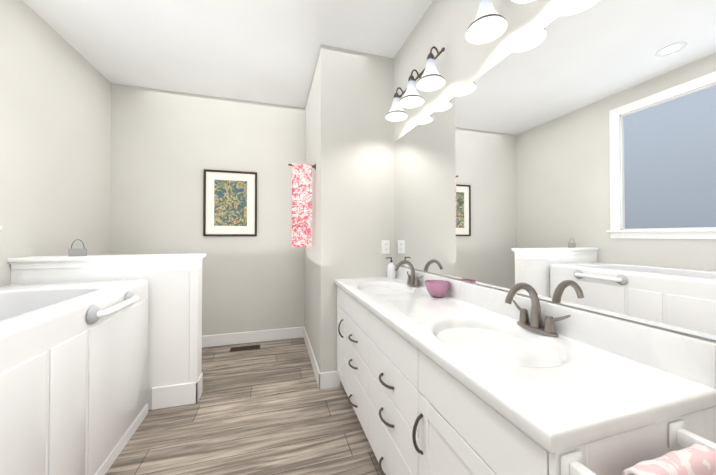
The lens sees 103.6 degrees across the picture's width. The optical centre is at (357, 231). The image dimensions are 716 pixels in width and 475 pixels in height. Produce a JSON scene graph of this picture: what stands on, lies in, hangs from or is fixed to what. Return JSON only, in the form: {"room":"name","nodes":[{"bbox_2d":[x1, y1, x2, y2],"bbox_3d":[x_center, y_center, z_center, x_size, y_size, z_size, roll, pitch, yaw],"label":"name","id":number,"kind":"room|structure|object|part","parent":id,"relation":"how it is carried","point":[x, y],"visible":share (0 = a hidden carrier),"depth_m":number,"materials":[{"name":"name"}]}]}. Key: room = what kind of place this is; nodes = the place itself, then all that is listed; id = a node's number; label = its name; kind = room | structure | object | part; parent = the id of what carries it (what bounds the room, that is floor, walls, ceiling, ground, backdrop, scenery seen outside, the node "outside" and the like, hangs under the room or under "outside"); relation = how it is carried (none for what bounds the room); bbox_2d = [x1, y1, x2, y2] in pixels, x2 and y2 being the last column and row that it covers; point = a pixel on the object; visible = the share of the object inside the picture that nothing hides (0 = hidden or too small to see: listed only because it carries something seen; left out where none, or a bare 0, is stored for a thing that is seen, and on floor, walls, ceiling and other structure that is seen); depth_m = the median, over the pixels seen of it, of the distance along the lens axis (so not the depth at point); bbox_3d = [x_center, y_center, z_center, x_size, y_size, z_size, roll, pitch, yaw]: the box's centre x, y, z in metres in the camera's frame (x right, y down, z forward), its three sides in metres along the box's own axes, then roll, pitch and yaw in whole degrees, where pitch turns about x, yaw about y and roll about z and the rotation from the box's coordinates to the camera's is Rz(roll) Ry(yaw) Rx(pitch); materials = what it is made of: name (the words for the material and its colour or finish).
{"room":"bathroom","nodes":[
{"label":"bathroom","id":0,"kind":"room"},
{"bbox_2d":[0,0,110,285],"bbox_3d":[-1.779,-0.151,0.388,0.100,2.700,5.156,0,-1,-17],"label":"wall","id":1,"kind":"structure","parent":0,"point":[55,143],"depth_m":2.02,"materials":[{"name":"paint"}]},
{"bbox_2d":[11,265,189,409],"bbox_3d":[-1.657,0.708,1.929,1.018,1.018,0.122,0,-1,-17],"label":"wall","id":2,"kind":"structure","parent":0,"point":[168,318],"depth_m":1.95,"materials":[{"name":"paint"}]},
{"bbox_2d":[7,253,205,409],"bbox_3d":[-1.643,0.689,1.933,1.048,1.055,0.182,0,-1,-17],"label":"trim","id":3,"kind":"structure","parent":2,"relation":"attached to","point":[175,395],"depth_m":1.96,"materials":[{"name":"paint"}]},
{"bbox_2d":[68,239,86,255],"bbox_3d":[-1.861,0.105,1.875,0.090,0.111,0.022,0,-1,-17],"label":"decorative basket","id":4,"kind":"object","parent":3,"relation":"on","point":[78,252],"visible":1,"depth_m":1.87,"materials":[{"name":"grey wood"}]},
{"bbox_2d":[110,83,304,335],"bbox_3d":[-1.542,-0.120,3.096,1.900,2.700,0.100,0,-1,-17],"label":"wall","id":5,"kind":"structure","parent":0,"point":[168,148],"depth_m":3.04,"materials":[{"name":"paint"}]},
{"bbox_2d":[203,169,256,235],"bbox_3d":[-1.381,-0.310,3.079,0.538,0.716,0.026,0,-1,-17],"label":"picture frame","id":6,"kind":"object","parent":5,"relation":"attached to","point":[229,203],"visible":0.96,"depth_m":3.08,"materials":[{"name":"brown wood"}]},
{"bbox_2d":[202,327,301,347],"bbox_3d":[-1.526,1.166,3.027,1.900,0.125,0.014,0,-1,-17],"label":"baseboard","id":7,"kind":"structure","parent":5,"relation":"attached to","point":[295,332],"depth_m":3.12,"materials":[{"name":"paint"}]},
{"bbox_2d":[23,0,432,107],"bbox_3d":[-0.523,-1.527,0.777,2.722,0.060,5.156,0,-1,-17],"label":"ceiling","id":8,"kind":"structure","parent":0,"point":[264,51],"depth_m":2.15,"materials":[{"name":"paint"}]},
{"bbox_2d":[105,337,381,474],"bbox_3d":[-0.523,1.233,0.746,2.722,0.060,5.156,0,-1,-17],"label":"floor","id":9,"kind":"structure","parent":0,"point":[268,408],"depth_m":1.75,"materials":[{"name":"brown wood"}]},
{"bbox_2d":[0,279,147,474],"bbox_3d":[-1.520,0.757,1.103,0.802,0.900,1.498,0,-1,-17],"label":"tub","id":10,"kind":"object","parent":9,"relation":"on","point":[73,376],"visible":1,"depth_m":1.23,"materials":[{"name":"white plastic"}]},
{"bbox_3d":[-1.243,0.383,1.472,0.063,0.084,0.424,0,-1,-17],"label":"handle","id":11,"kind":"part","parent":10,"relation":"part of","materials":[{"name":"white plastic"}]},
{"bbox_2d":[229,345,259,351],"bbox_3d":[-1.181,1.225,2.973,0.300,0.006,0.110,0,-1,-17],"label":"floor vent","id":12,"kind":"object","parent":9,"relation":"in","point":[241,348],"visible":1,"depth_m":2.96,"materials":[{"name":"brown metal"}]},
{"bbox_2d":[334,260,715,474],"bbox_3d":[0.327,0.698,1.386,0.529,1.024,1.900,0,-1,-17],"label":"bathroom vanity","id":13,"kind":"object","parent":9,"relation":"on","point":[462,378],"visible":0.98,"depth_m":0.78,"materials":[{"name":"paint"}]},
{"bbox_2d":[385,257,395,278],"bbox_3d":[0.266,0.287,2.261,0.084,0.168,0.066,0,-1,-17],"label":"soap dispenser","id":14,"kind":"object","parent":13,"relation":"on","point":[391,272],"visible":1,"depth_m":2.24,"materials":[{"name":"white ceramic"}]},
{"bbox_2d":[395,260,422,287],"bbox_3d":[0.332,0.280,1.923,0.165,0.176,0.232,0,-1,-17],"label":"faucet","id":15,"kind":"object","parent":13,"relation":"on","point":[415,277],"depth_m":1.92,"materials":[{"name":"grey metal"}]},
{"bbox_2d":[425,280,449,297],"bbox_3d":[0.450,0.322,1.586,0.137,0.084,0.137,0,-1,-17],"label":"bowl","id":16,"kind":"object","parent":13,"relation":"on","point":[437,288],"visible":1,"depth_m":1.54,"materials":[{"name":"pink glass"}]},
{"bbox_2d":[505,283,570,337],"bbox_3d":[0.602,0.270,1.016,0.165,0.176,0.232,0,-1,-17],"label":"faucet","id":17,"kind":"object","parent":13,"relation":"on","point":[533,316],"depth_m":1.01,"materials":[{"name":"grey metal"}]},
{"bbox_2d":[623,443,715,474],"bbox_3d":[0.568,0.626,0.503,0.205,0.440,0.069,0,-1,-17],"label":"towel","id":18,"kind":"object","parent":13,"relation":"hanging from","point":[695,458],"depth_m":0.50,"materials":[{"name":"pink fabric"}]},
{"bbox_2d":[305,44,393,385],"bbox_3d":[-0.119,-0.122,2.914,0.722,2.700,1.261,0,-1,-17],"label":"wall","id":19,"kind":"structure","parent":0,"point":[349,140],"depth_m":2.30,"materials":[{"name":"paint"}]},
{"bbox_2d":[288,163,315,246],"bbox_3d":[-0.480,-0.236,2.447,0.235,0.736,0.051,0,-1,-17],"label":"towel","id":20,"kind":"object","parent":19,"relation":"attached to","point":[301,205],"visible":1,"depth_m":2.44,"materials":[{"name":"pink fabric"}]},
{"bbox_2d":[302,327,321,389],"bbox_3d":[-0.453,1.163,2.722,0.018,0.125,1.139,0,-1,-17],"label":"baseboard","id":21,"kind":"structure","parent":19,"relation":"attached to","point":[318,376],"depth_m":2.50,"materials":[{"name":"paint"}]},
{"bbox_2d":[382,240,389,253],"bbox_3d":[0.239,0.126,2.355,0.070,0.114,0.008,0,-1,-17],"label":"electrical outlet plate","id":22,"kind":"object","parent":19,"relation":"attached to","point":[385,246],"visible":1,"depth_m":2.35,"materials":[{"name":"white plastic"}]},
{"bbox_2d":[394,0,715,342],"bbox_3d":[0.914,-0.149,0.531,0.100,2.700,3.895,0,-1,-17],"label":"wall","id":23,"kind":"structure","parent":0,"point":[461,62],"depth_m":1.56,"materials":[{"name":"paint"}]},
{"bbox_2d":[385,46,444,121],"bbox_3d":[0.370,-0.970,1.853,0.194,0.249,0.634,0,-1,-17],"label":"sconce","id":24,"kind":"object","parent":23,"relation":"attached to","point":[431,79],"visible":1,"depth_m":1.81,"materials":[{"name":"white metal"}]},
{"bbox_3d":[0.289,-0.914,2.073,0.164,0.142,0.164,0,-1,-17],"label":"lamp shade","id":25,"kind":"part","parent":24,"relation":"part of","materials":[{"name":"white glass"}]},
{"bbox_3d":[0.356,-0.917,1.848,0.164,0.142,0.164,0,-1,-17],"label":"lamp shade","id":26,"kind":"part","parent":24,"relation":"part of","materials":[{"name":"white glass"}]},
{"bbox_3d":[0.423,-0.919,1.623,0.164,0.142,0.164,0,-1,-17],"label":"lamp shade","id":27,"kind":"part","parent":24,"relation":"part of","materials":[{"name":"white glass"}]},
{"bbox_2d":[465,0,535,43],"bbox_3d":[0.629,-0.980,0.981,0.194,0.249,0.634,0,-1,-17],"label":"sconce","id":28,"kind":"object","parent":23,"relation":"attached to","point":[488,24],"visible":1,"depth_m":1.22,"materials":[{"name":"white glass"}]},
{"bbox_3d":[0.548,-0.924,1.201,0.164,0.142,0.164,0,-1,-17],"label":"lamp shade","id":29,"kind":"part","parent":28,"relation":"part of","materials":[{"name":"white glass"}]},
{"bbox_3d":[0.615,-0.926,0.976,0.164,0.142,0.164,0,-1,-17],"label":"lamp shade","id":30,"kind":"part","parent":28,"relation":"part of","materials":[{"name":"white glass"}]},
{"bbox_2d":[394,0,715,339],"bbox_3d":[0.568,-0.253,1.507,0.005,1.021,1.806,0,-1,-17],"label":"mirror","id":31,"kind":"object","parent":23,"relation":"attached to","point":[567,156],"visible":1,"depth_m":0.91,"materials":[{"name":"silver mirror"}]}
]}

